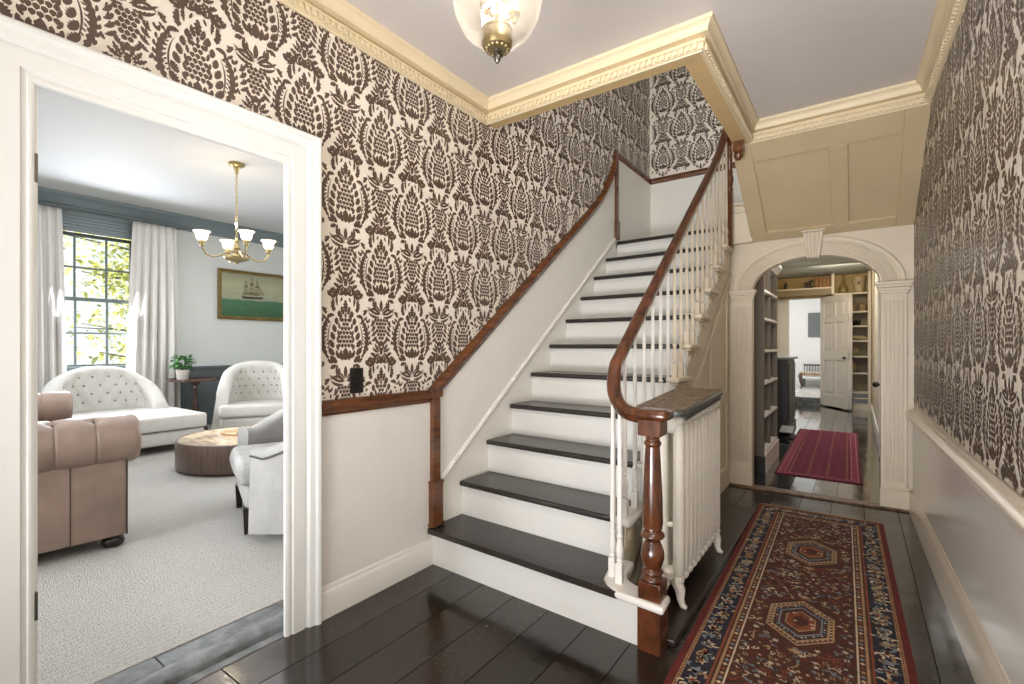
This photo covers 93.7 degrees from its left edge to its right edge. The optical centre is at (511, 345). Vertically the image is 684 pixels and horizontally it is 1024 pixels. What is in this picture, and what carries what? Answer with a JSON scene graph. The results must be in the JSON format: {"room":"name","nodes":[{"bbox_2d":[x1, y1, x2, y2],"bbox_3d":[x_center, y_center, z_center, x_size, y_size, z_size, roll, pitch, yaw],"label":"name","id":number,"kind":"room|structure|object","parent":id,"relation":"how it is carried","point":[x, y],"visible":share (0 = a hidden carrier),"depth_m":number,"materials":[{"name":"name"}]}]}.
{"room":"historic interior","nodes":[
{"label":"historic interior","id":0,"kind":"room"},
{"bbox_2d":[35,85,283,233],"bbox_3d":[-3.226,-2.000,4.588,6.310,0.100,7.200,0,0,36],"label":"ceiling","id":1,"kind":"structure","parent":0,"point":[84,148],"depth_m":5.21,"materials":[{"name":"white paint"}]},
{"bbox_2d":[193,161,275,264],"bbox_3d":[-2.943,-1.409,5.130,0.613,1.079,0.613,0,0,0],"label":"chandelier","id":2,"kind":"object","parent":1,"relation":"hanging from","point":[237,257],"visible":1,"depth_m":5.10,"materials":[{"name":"gold metal"}]},
{"bbox_2d":[37,424,283,683],"bbox_3d":[-3.194,1.290,4.566,5.988,0.120,6.900,0,0,36],"label":"floor","id":3,"kind":"structure","parent":0,"point":[185,569],"depth_m":2.52,"materials":[{"name":"white carpet"}]},
{"bbox_2d":[37,391,141,554],"bbox_3d":[-3.631,0.828,3.465,2.734,0.804,0.975,0,0,40],"label":"leather sofa","id":4,"kind":"object","parent":3,"relation":"on","point":[82,463],"visible":0.6,"depth_m":2.80,"materials":[{"name":"brown leather"}]},
{"bbox_2d":[41,366,206,448],"bbox_3d":[-4.694,0.741,5.711,1.505,0.979,1.345,0,0,36],"label":"sofa","id":5,"kind":"object","parent":3,"relation":"on","point":[96,391],"visible":0.66,"depth_m":5.89,"materials":[{"name":"grey fabric"}]},
{"bbox_2d":[72,406,206,433],"bbox_3d":[-4.623,0.890,5.703,1.380,0.170,1.275,0,0,36],"label":"seat cushion","id":6,"kind":"object","parent":5,"relation":"on","point":[152,419],"depth_m":5.67,"materials":[{"name":"grey fabric"}]},
{"bbox_2d":[166,377,220,429],"bbox_3d":[-4.540,0.845,6.883,0.681,0.766,0.681,0,0,36],"label":"side table","id":7,"kind":"object","parent":3,"relation":"on","point":[194,381],"visible":0.56,"depth_m":6.85,"materials":[{"name":"brown wood"}]},
{"bbox_2d":[165,355,195,379],"bbox_3d":[-4.669,0.300,6.804,0.398,0.356,0.383,0,0,36],"label":"potted plant","id":8,"kind":"object","parent":7,"relation":"on","point":[182,374],"visible":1,"depth_m":6.75,"materials":[{"name":"green plant"}]},
{"bbox_2d":[175,425,253,476],"bbox_3d":[-2.815,1.083,5.118,1.280,0.294,1.280,0,0,36],"label":"coffee table","id":9,"kind":"object","parent":3,"relation":"on","point":[206,453],"visible":0.4,"depth_m":4.52,"materials":[{"name":"brown wood"}]},
{"bbox_2d":[220,429,237,435],"bbox_3d":[-2.889,0.928,5.171,0.525,0.022,0.315,0,0,13],"label":"serving board","id":10,"kind":"object","parent":9,"relation":"on","point":[231,432],"visible":0.44,"depth_m":5.09,"materials":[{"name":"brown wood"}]},
{"bbox_2d":[211,360,283,428],"bbox_3d":[-3.589,0.721,6.772,1.050,1.019,0.795,0,0,-24],"label":"tufted chair","id":11,"kind":"object","parent":3,"relation":"on","point":[248,392],"visible":0.84,"depth_m":6.73,"materials":[{"name":"grey fabric"}]},
{"bbox_2d":[219,399,283,417],"bbox_3d":[-3.567,0.865,6.724,0.860,0.170,0.690,0,0,-24],"label":"seat cushion","id":12,"kind":"object","parent":11,"relation":"on","point":[234,408],"depth_m":6.43,"materials":[{"name":"grey fabric"}]},
{"bbox_2d":[230,408,283,534],"bbox_3d":[-1.605,0.770,3.613,0.864,0.919,1.332,0,0,-34],"label":"velvet armchair","id":13,"kind":"object","parent":3,"relation":"on","point":[257,460],"visible":0.38,"depth_m":3.02,"materials":[{"name":"fabric"}]},
{"bbox_2d":[230,442,281,485],"bbox_3d":[-1.662,0.840,3.575,0.728,0.171,0.690,0,0,-34],"label":"seat cushion","id":14,"kind":"object","parent":13,"relation":"on","point":[239,456],"depth_m":3.24,"materials":[{"name":"grey fabric"}]},
{"bbox_2d":[37,186,283,424],"bbox_3d":[-5.648,-0.350,6.324,0.350,3.200,6.900,0,0,36],"label":"wall","id":15,"kind":"structure","parent":0,"point":[212,341],"depth_m":7.50,"materials":[{"name":"white paint"}]},
{"bbox_2d":[63,231,131,371],"bbox_3d":[-5.618,-0.642,6.426,0.240,1.944,1.080,0,0,36],"label":"window","id":16,"kind":"structure","parent":15,"relation":"attached to","point":[74,298],"depth_m":6.46,"materials":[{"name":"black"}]},
{"bbox_2d":[62,209,132,239],"bbox_3d":[-5.535,-1.607,6.366,0.055,0.255,1.060,0,0,36],"label":"window blind","id":17,"kind":"object","parent":15,"relation":"attached to","point":[74,221],"visible":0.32,"depth_m":6.37,"materials":[{"name":"fabric"}]},
{"bbox_2d":[37,202,188,229],"bbox_3d":[-5.469,-1.735,6.350,0.211,0.024,2.050,0,0,36],"label":"curtain rod","id":18,"kind":"object","parent":15,"relation":"attached to","point":[178,227],"visible":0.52,"depth_m":6.37,"materials":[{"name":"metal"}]},
{"bbox_2d":[37,204,65,392],"bbox_3d":[-5.758,-0.250,5.840,0.146,2.941,0.547,0,0,36],"label":"curtain","id":19,"kind":"object","parent":18,"relation":"hanging from","point":[51,332],"visible":0.4,"depth_m":5.91,"materials":[{"name":"white fabric"}]},
{"bbox_2d":[126,221,180,407],"bbox_3d":[-5.072,-0.250,6.797,0.146,2.941,0.661,0,0,36],"label":"curtain","id":20,"kind":"object","parent":18,"relation":"hanging from","point":[153,318],"visible":0.73,"depth_m":6.79,"materials":[{"name":"white fabric"}]},
{"bbox_2d":[217,268,283,321],"bbox_3d":[-4.339,-0.835,8.068,0.038,0.810,1.120,0,0,36],"label":"painting","id":21,"kind":"object","parent":15,"relation":"attached to","point":[241,295],"visible":0.94,"depth_m":8.02,"materials":[{"name":"fabric"}]},
{"bbox_2d":[0,0,649,488],"bbox_3d":[-0.525,-1.300,2.819,0.142,5.100,7.470,0,0,36],"label":"wall","id":22,"kind":"structure","parent":0,"point":[434,215],"depth_m":2.54,"materials":[{"name":"paper"}]},
{"bbox_2d":[0,14,321,683],"bbox_3d":[-1.228,0.155,1.767,0.146,2.189,1.084,0,0,36],"label":"door frame","id":23,"kind":"structure","parent":22,"relation":"in","point":[30,56],"depth_m":1.52,"materials":[{"name":"white paint"}]},
{"bbox_2d":[95,604,283,683],"bbox_3d":[-1.310,1.258,1.826,0.266,0.084,0.972,0,0,36],"label":"threshold","id":24,"kind":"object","parent":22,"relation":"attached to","point":[195,660],"depth_m":1.93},
{"bbox_2d":[350,368,362,393],"bbox_3d":[-0.763,0.170,2.359,0.009,0.124,0.076,0,0,36],"label":"wall outlet","id":25,"kind":"object","parent":22,"relation":"attached to","point":[356,374],"visible":1,"depth_m":2.35,"materials":[{"name":"black plastic"}]},
{"bbox_2d":[354,372,359,388],"bbox_3d":[-0.761,0.170,2.358,0.004,0.080,0.032,0,0,36],"label":"socket","id":26,"kind":"object","parent":25,"relation":"attached to","point":[356,374],"depth_m":2.36,"materials":[{"name":"black plastic"}]},
{"bbox_2d":[322,403,430,586],"bbox_3d":[-1.552,0.775,1.260,0.011,0.950,3.740,0,0,36],"label":"wainscoting","id":27,"kind":"structure","parent":22,"relation":"attached to","point":[376,463],"depth_m":2.44,"materials":[{"name":"white paint"}]},
{"bbox_2d":[322,538,432,620],"bbox_3d":[-1.542,1.177,1.250,0.022,0.146,3.735,0,0,36],"label":"baseboard","id":28,"kind":"structure","parent":22,"relation":"attached to","point":[343,593],"depth_m":2.42,"materials":[{"name":"white paint"}]},
{"bbox_2d":[322,390,437,416],"bbox_3d":[-1.527,0.287,1.261,0.032,0.075,3.770,0,0,36],"label":"trim","id":29,"kind":"structure","parent":22,"relation":"attached to","point":[373,402],"depth_m":2.41,"materials":[{"name":"brown wood"}]},
{"bbox_2d":[276,0,758,143],"bbox_3d":[-0.433,-1.533,1.590,1.443,0.134,5.580,0,0,36],"label":"trim","id":30,"kind":"structure","parent":22,"relation":"attached to","point":[702,34],"depth_m":2.61,"materials":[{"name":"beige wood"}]},
{"bbox_2d":[441,238,615,479],"bbox_3d":[0.314,-0.145,3.838,0.018,1.903,2.532,0,0,36],"label":"trim","id":31,"kind":"structure","parent":22,"relation":"attached to","point":[475,432],"depth_m":3.45,"materials":[{"name":"white paint"}]},
{"bbox_2d":[441,160,650,520],"bbox_3d":[0.594,-0.450,4.253,0.013,3.000,3.635,0,0,36],"label":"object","id":32,"kind":"structure","parent":22,"relation":"attached to","point":[468,397],"depth_m":3.52,"materials":[{"name":"white paint"}]},
{"bbox_2d":[427,150,735,527],"bbox_3d":[1.556,-0.477,3.551,2.408,3.024,3.693,0,0,36],"label":"trim","id":33,"kind":"structure","parent":22,"relation":"attached to","point":[435,484],"depth_m":3.22,"materials":[{"name":"brown wood"}]},
{"bbox_2d":[733,139,743,160],"bbox_3d":[1.649,-1.417,3.494,0.068,0.135,0.068,0,0,36],"label":"newel post drop","id":34,"kind":"object","parent":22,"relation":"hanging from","point":[738,146],"visible":1,"depth_m":3.47,"materials":[{"name":"brown wood"}]},
{"bbox_2d":[193,404,974,683],"bbox_3d":[2.288,1.300,4.678,2.570,0.100,13.770,0,0,36],"label":"floor","id":35,"kind":"structure","parent":0,"point":[436,624],"depth_m":2.08,"materials":[{"name":"black wood"}]},
{"bbox_2d":[428,128,733,657],"bbox_3d":[0.868,-0.429,3.441,1.378,3.362,2.834,0,0,36],"label":"staircase","id":36,"kind":"structure","parent":35,"relation":"on","point":[657,323],"depth_m":2.82,"materials":[{"name":"paint"}]},
{"bbox_2d":[637,502,756,646],"bbox_3d":[1.138,1.236,2.891,0.302,0.028,2.014,0,0,36],"label":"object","id":37,"kind":"structure","parent":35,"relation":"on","point":[734,519],"depth_m":2.61,"materials":[{"name":"black wood"}]},
{"bbox_2d":[640,401,722,609],"bbox_3d":[0.929,0.776,2.593,0.241,0.894,0.846,0,0,36],"label":"radiator","id":38,"kind":"object","parent":37,"relation":"on","point":[690,449],"visible":0.68,"depth_m":2.35,"materials":[{"name":"white metal"}]},
{"bbox_2d":[636,387,722,420],"bbox_3d":[0.890,0.296,2.529,0.265,0.096,0.758,0,0,36],"label":"shelf","id":39,"kind":"object","parent":38,"relation":"on","point":[688,402],"visible":0.86,"depth_m":2.44,"materials":[{"name":"stone"}]},
{"bbox_2d":[754,265,781,472],"bbox_3d":[2.646,0.175,5.196,0.383,2.150,0.990,0,0,36],"label":"bookcase","id":40,"kind":"object","parent":35,"relation":"on","point":[766,441],"visible":0.39,"depth_m":4.82,"materials":[{"name":"beige paint"}]},
{"bbox_2d":[777,425,795,438],"bbox_3d":[3.767,1.183,6.595,0.200,0.134,0.310,0,0,36],"label":"stand","id":41,"kind":"object","parent":35,"relation":"on","point":[785,431],"visible":0.94,"depth_m":6.52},
{"bbox_2d":[777,356,797,431],"bbox_3d":[4.014,0.708,7.464,0.660,1.085,1.010,0,0,36],"label":"base cabinet","id":42,"kind":"object","parent":35,"relation":"on","point":[785,364],"visible":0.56,"depth_m":6.96,"materials":[{"name":"grey wood"}]},
{"bbox_2d":[663,503,918,683],"bbox_3d":[1.297,1.243,2.158,0.775,0.013,3.540,0,0,35],"label":"runner rug","id":43,"kind":"object","parent":35,"relation":"on","point":[801,597],"visible":1,"depth_m":2.22,"materials":[{"name":"red fabric"}]},
{"bbox_2d":[774,429,862,484],"bbox_3d":[3.744,1.245,5.769,0.710,0.010,3.050,0,0,35],"label":"runner rug","id":44,"kind":"object","parent":35,"relation":"on","point":[817,454],"visible":1,"depth_m":5.34,"materials":[{"name":"red fabric"}]},
{"bbox_2d":[728,483,909,512],"bbox_3d":[2.461,1.243,4.000,1.340,0.014,0.130,0,0,36],"label":"trim","id":45,"kind":"structure","parent":35,"relation":"on","point":[756,487],"depth_m":3.94,"materials":[{"name":"brown wood"}]},
{"bbox_2d":[777,271,870,410],"bbox_3d":[6.332,-0.098,9.850,1.653,2.695,0.350,0,0,36],"label":"shelving","id":46,"kind":"object","parent":35,"relation":"on","point":[861,381],"visible":0.61,"depth_m":9.59,"materials":[{"name":"beige paint"}]},
{"bbox_2d":[804,280,812,287],"bbox_3d":[6.122,-1.276,9.909,0.166,0.170,0.057,0,0,36],"label":"bronze figurine","id":47,"kind":"object","parent":46,"relation":"on","point":[809,282],"visible":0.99,"depth_m":9.89,"materials":[{"name":"brown metal"}]},
{"bbox_2d":[838,275,847,292],"bbox_3d":[6.633,-1.232,9.616,0.160,0.370,0.160,0,0,36],"label":"bottle vase","id":48,"kind":"object","parent":46,"relation":"on","point":[843,288],"visible":0.88,"depth_m":9.58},
{"bbox_2d":[852,363,856,371],"bbox_3d":[6.708,0.427,9.488,0.170,0.180,0.170,0,0,36],"label":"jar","id":49,"kind":"object","parent":46,"relation":"on","point":[854,368],"visible":0.48,"depth_m":9.41,"materials":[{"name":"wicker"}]},
{"bbox_2d":[852,300,856,310],"bbox_3d":[6.754,-0.799,9.517,0.136,0.233,0.128,0,0,36],"label":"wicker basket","id":50,"kind":"object","parent":46,"relation":"on","point":[853,305],"visible":0.46,"depth_m":9.46,"materials":[{"name":"brown wicker"}]},
{"bbox_2d":[852,345,858,354],"bbox_3d":[6.772,0.078,9.552,0.210,0.207,0.042,0,0,37],"label":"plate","id":51,"kind":"object","parent":46,"relation":"on","point":[855,349],"visible":0.55,"depth_m":9.53,"materials":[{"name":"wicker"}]},
{"bbox_2d":[852,320,860,324],"bbox_3d":[6.798,-0.463,9.485,0.159,0.120,0.159,0,0,-17],"label":"bowl","id":52,"kind":"object","parent":46,"relation":"on","point":[855,322],"visible":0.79,"depth_m":9.43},
{"bbox_2d":[850,276,867,291],"bbox_3d":[6.841,-1.208,9.467,0.243,0.320,0.243,0,0,-15],"label":"stone urn","id":53,"kind":"object","parent":46,"relation":"on","point":[858,282],"visible":0.92,"depth_m":9.39,"materials":[{"name":"beige stone"}]},
{"bbox_2d":[852,360,866,371],"bbox_3d":[6.901,0.395,9.534,0.240,0.235,0.049,0,0,36],"label":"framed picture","id":54,"kind":"object","parent":46,"relation":"on","point":[861,365],"visible":0.76,"depth_m":9.52,"materials":[{"name":"brown wood"}]},
{"bbox_2d":[852,335,867,339],"bbox_3d":[6.804,-0.200,9.459,0.373,0.173,0.106,0,0,36],"label":"figurine","id":55,"kind":"object","parent":46,"relation":"on","point":[857,337],"visible":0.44,"depth_m":9.42,"materials":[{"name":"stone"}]},
{"bbox_2d":[858,299,865,310],"bbox_3d":[6.880,-0.799,9.427,0.136,0.233,0.128,0,0,36],"label":"wicker basket","id":56,"kind":"object","parent":46,"relation":"on","point":[862,307],"visible":0.88,"depth_m":9.39,"materials":[{"name":"brown wicker"}]},
{"bbox_2d":[858,304,865,310],"bbox_3d":[6.880,-0.755,9.427,0.128,0.145,0.128,0,0,36],"label":"bowl","id":57,"kind":"object","parent":56,"relation":"on","point":[862,307],"depth_m":9.38,"materials":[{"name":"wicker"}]},
{"bbox_2d":[345,0,936,118],"bbox_3d":[-0.042,-1.675,1.315,2.680,0.150,5.590,0,0,36],"label":"ceiling","id":58,"kind":"structure","parent":0,"point":[788,55],"depth_m":2.48,"materials":[{"name":"paint"}]},
{"bbox_2d":[452,0,538,63],"bbox_3d":[-0.043,-1.210,1.396,0.284,0.779,0.284,0,0,36],"label":"pendant lantern","id":59,"kind":"object","parent":58,"relation":"hanging from","point":[497,42],"visible":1,"depth_m":1.37,"materials":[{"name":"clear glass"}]},
{"bbox_2d":[480,0,520,23],"bbox_3d":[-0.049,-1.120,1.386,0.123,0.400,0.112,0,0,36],"label":"bulb","id":60,"kind":"object","parent":59,"relation":"on","point":[490,8],"depth_m":1.38,"materials":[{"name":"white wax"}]},
{"bbox_2d":[650,66,733,178],"bbox_3d":[2.658,-2.699,5.082,2.680,3.498,0.122,0,0,36],"label":"wall","id":61,"kind":"structure","parent":0,"point":[685,132],"depth_m":5.54,"materials":[{"name":"paper"}]},
{"bbox_2d":[651,168,742,236],"bbox_3d":[2.620,-1.495,5.029,2.400,0.890,0.012,0,0,36],"label":"trim","id":62,"kind":"structure","parent":61,"relation":"attached to","point":[670,200],"depth_m":5.53,"materials":[{"name":"white paint"}]},
{"bbox_2d":[779,299,798,355],"bbox_3d":[5.808,-0.250,10.678,4.200,3.000,0.125,0,0,36],"label":"wall","id":63,"kind":"structure","parent":0,"point":[783,304],"depth_m":10.49,"materials":[{"name":"beige paint"}]},
{"bbox_2d":[795,396,821,405],"bbox_3d":[6.207,1.175,10.377,0.840,0.150,0.200,0,0,36],"label":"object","id":64,"kind":"structure","parent":63,"relation":"attached to","point":[798,400],"depth_m":10.21,"materials":[{"name":"grey wood"}]},
{"bbox_2d":[789,298,819,379],"bbox_3d":[7.898,-0.325,13.594,4.200,2.850,0.100,0,0,36],"label":"wall","id":65,"kind":"structure","parent":0,"point":[807,349],"depth_m":13.39,"materials":[{"name":"white paint"}]},
{"bbox_2d":[795,379,819,385],"bbox_3d":[7.863,1.020,13.545,4.200,0.160,0.020,0,0,36],"label":"baseboard","id":66,"kind":"structure","parent":65,"relation":"attached to","point":[808,382],"depth_m":13.26,"materials":[{"name":"white wood"}]},
{"bbox_2d":[808,313,819,336],"bbox_3d":[8.376,-0.580,13.171,0.430,0.670,0.030,0,0,36],"label":"canvas","id":67,"kind":"object","parent":65,"relation":"attached to","point":[813,318],"visible":0.56,"depth_m":13.20},
{"bbox_2d":[795,385,819,397],"bbox_3d":[6.884,1.150,12.180,4.200,0.100,3.580,0,0,36],"label":"floor","id":68,"kind":"structure","parent":0,"point":[806,391],"depth_m":11.60,"materials":[{"name":"white wood"}]},
{"bbox_2d":[798,371,819,388],"bbox_3d":[7.855,0.885,12.333,0.834,0.429,0.462,0,0,36],"label":"wooden table","id":69,"kind":"object","parent":68,"relation":"on","point":[801,373],"visible":0.53,"depth_m":12.35,"materials":[{"name":"brown wood"}]},
{"bbox_2d":[803,364,819,386],"bbox_3d":[8.279,0.800,12.890,0.800,0.600,0.400,0,0,36],"label":"bench","id":70,"kind":"object","parent":68,"relation":"on","point":[809,365],"visible":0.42,"depth_m":13.11,"materials":[{"name":"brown wood"}]},
{"bbox_2d":[728,224,913,491],"bbox_3d":[2.509,0.120,4.058,1.490,2.260,0.080,0,0,36],"label":"wall","id":71,"kind":"structure","parent":0,"point":[898,241],"depth_m":3.77,"materials":[{"name":"beige paint"}]},
{"bbox_2d":[734,202,753,244],"bbox_3d":[2.069,-1.094,4.290,0.205,0.362,0.105,0,0,36],"label":"trim","id":72,"kind":"structure","parent":71,"relation":"attached to","point":[742,235],"depth_m":4.27,"materials":[{"name":"beige paint"}]},
{"bbox_2d":[801,228,824,258],"bbox_3d":[2.494,-0.845,3.974,0.170,0.240,0.075,0,0,36],"label":"trim","id":73,"kind":"structure","parent":71,"relation":"attached to","point":[812,239],"depth_m":3.95,"materials":[{"name":"beige paint"}]},
{"bbox_2d":[728,236,913,509],"bbox_3d":[2.487,0.174,3.980,1.296,2.152,0.072,0,0,36],"label":"trim","id":74,"kind":"structure","parent":71,"relation":"attached to","point":[893,287],"depth_m":3.73,"materials":[{"name":"beige paint"}]},
{"bbox_2d":[731,103,930,241],"bbox_3d":[2.352,-1.243,3.606,1.130,0.650,0.941,0,0,36],"label":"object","id":75,"kind":"structure","parent":71,"relation":"attached to","point":[865,173],"depth_m":3.52,"materials":[{"name":"beige paint"}]},
{"bbox_2d":[777,257,871,278],"bbox_3d":[4.717,-1.500,7.594,1.900,0.100,6.360,0,0,36],"label":"ceiling","id":76,"kind":"structure","parent":0,"point":[821,266],"depth_m":8.98,"materials":[{"name":"white paint"}]},
{"bbox_2d":[871,270,877,424],"bbox_3d":[5.166,-0.100,6.693,0.120,2.700,7.300,0,0,36],"label":"wall","id":77,"kind":"structure","parent":0,"point":[874,278],"depth_m":7.67,"materials":[{"name":"beige paint"}]},
{"bbox_2d":[870,402,877,444],"bbox_3d":[4.978,1.165,6.551,0.020,0.170,6.550,0,0,36],"label":"baseboard","id":78,"kind":"structure","parent":77,"relation":"attached to","point":[874,421],"depth_m":7.04,"materials":[{"name":"white paint"}]},
{"bbox_2d":[872,278,879,456],"bbox_3d":[3.851,0.178,5.053,0.103,2.144,1.060,0,0,36],"label":"door","id":79,"kind":"structure","parent":77,"relation":"in","point":[875,384],"depth_m":5.39,"materials":[{"name":"beige paint"}]},
{"bbox_2d":[914,0,1023,498],"bbox_3d":[1.519,-1.300,1.353,0.187,5.100,7.470,0,0,36],"label":"wall","id":80,"kind":"structure","parent":0,"point":[969,220],"depth_m":1.88,"materials":[{"name":"paper"}]},
{"bbox_2d":[750,0,967,143],"bbox_3d":[0.536,-1.533,0.901,1.091,0.134,5.591,0,0,36],"label":"trim","id":81,"kind":"structure","parent":80,"relation":"attached to","point":[947,15],"depth_m":2.98,"materials":[{"name":"beige wood"}]},
{"bbox_2d":[909,489,1010,683],"bbox_3d":[1.165,1.109,0.964,0.022,0.283,6.426,0,0,35],"label":"baseboard","id":82,"kind":"structure","parent":80,"relation":"attached to","point":[985,667],"depth_m":2.02,"materials":[{"name":"white wood"}]},
{"bbox_2d":[905,409,1023,537],"bbox_3d":[1.161,0.482,0.976,0.046,0.181,6.442,0,0,35],"label":"trim","id":83,"kind":"structure","parent":80,"relation":"attached to","point":[1010,505],"depth_m":1.72,"materials":[{"name":"white wood"}]},
{"bbox_2d":[913,409,1023,683],"bbox_3d":[1.177,0.860,0.955,0.012,0.780,6.426,0,0,35],"label":"trim","id":84,"kind":"structure","parent":80,"relation":"attached to","point":[985,553],"depth_m":1.81,"materials":[{"name":"beige paint"}]},
{"bbox_3d":[6.497,-0.100,10.181,1.780,2.700,0.120,0,0,36],"label":"wall","id":85,"kind":"structure","parent":0,"visible":0},
{"bbox_2d":[777,297,826,405],"bbox_3d":[6.206,0.069,10.298,0.930,2.362,0.030,0,0,36],"label":"trim","id":86,"kind":"structure","parent":85,"relation":"attached to","point":[809,297],"depth_m":10.54,"materials":[{"name":"white paint"}]},
{"bbox_2d":[820,293,853,409],"bbox_3d":[6.491,0.102,9.626,0.212,2.235,0.860,0,0,1],"label":"door","id":87,"kind":"structure","parent":85,"relation":"in","point":[836,357],"depth_m":9.57,"materials":[{"name":"white paint"}]},
{"label":"outside","id":88,"kind":"structure","parent":0,"visible":0},
{"bbox_3d":[-20.507,1.950,14.698,33.540,0.200,50.000,0,0,36],"label":"ground","id":89,"kind":"structure","parent":88,"visible":0},
{"bbox_2d":[63,230,130,364],"bbox_3d":[-7.191,-0.813,10.300,4.184,5.344,3.968,0,0,-33],"label":"tree","id":90,"kind":"object","parent":89,"relation":"on","point":[124,277],"visible":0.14,"depth_m":9.17,"materials":[{"name":"green plant"}]},
{"bbox_2d":[67,232,128,355],"bbox_3d":[-11.065,-1.474,15.410,6.034,6.664,5.420,0,0,11],"label":"tree","id":91,"kind":"object","parent":89,"relation":"on","point":[78,316],"visible":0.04,"depth_m":14.54,"materials":[{"name":"green plant"}]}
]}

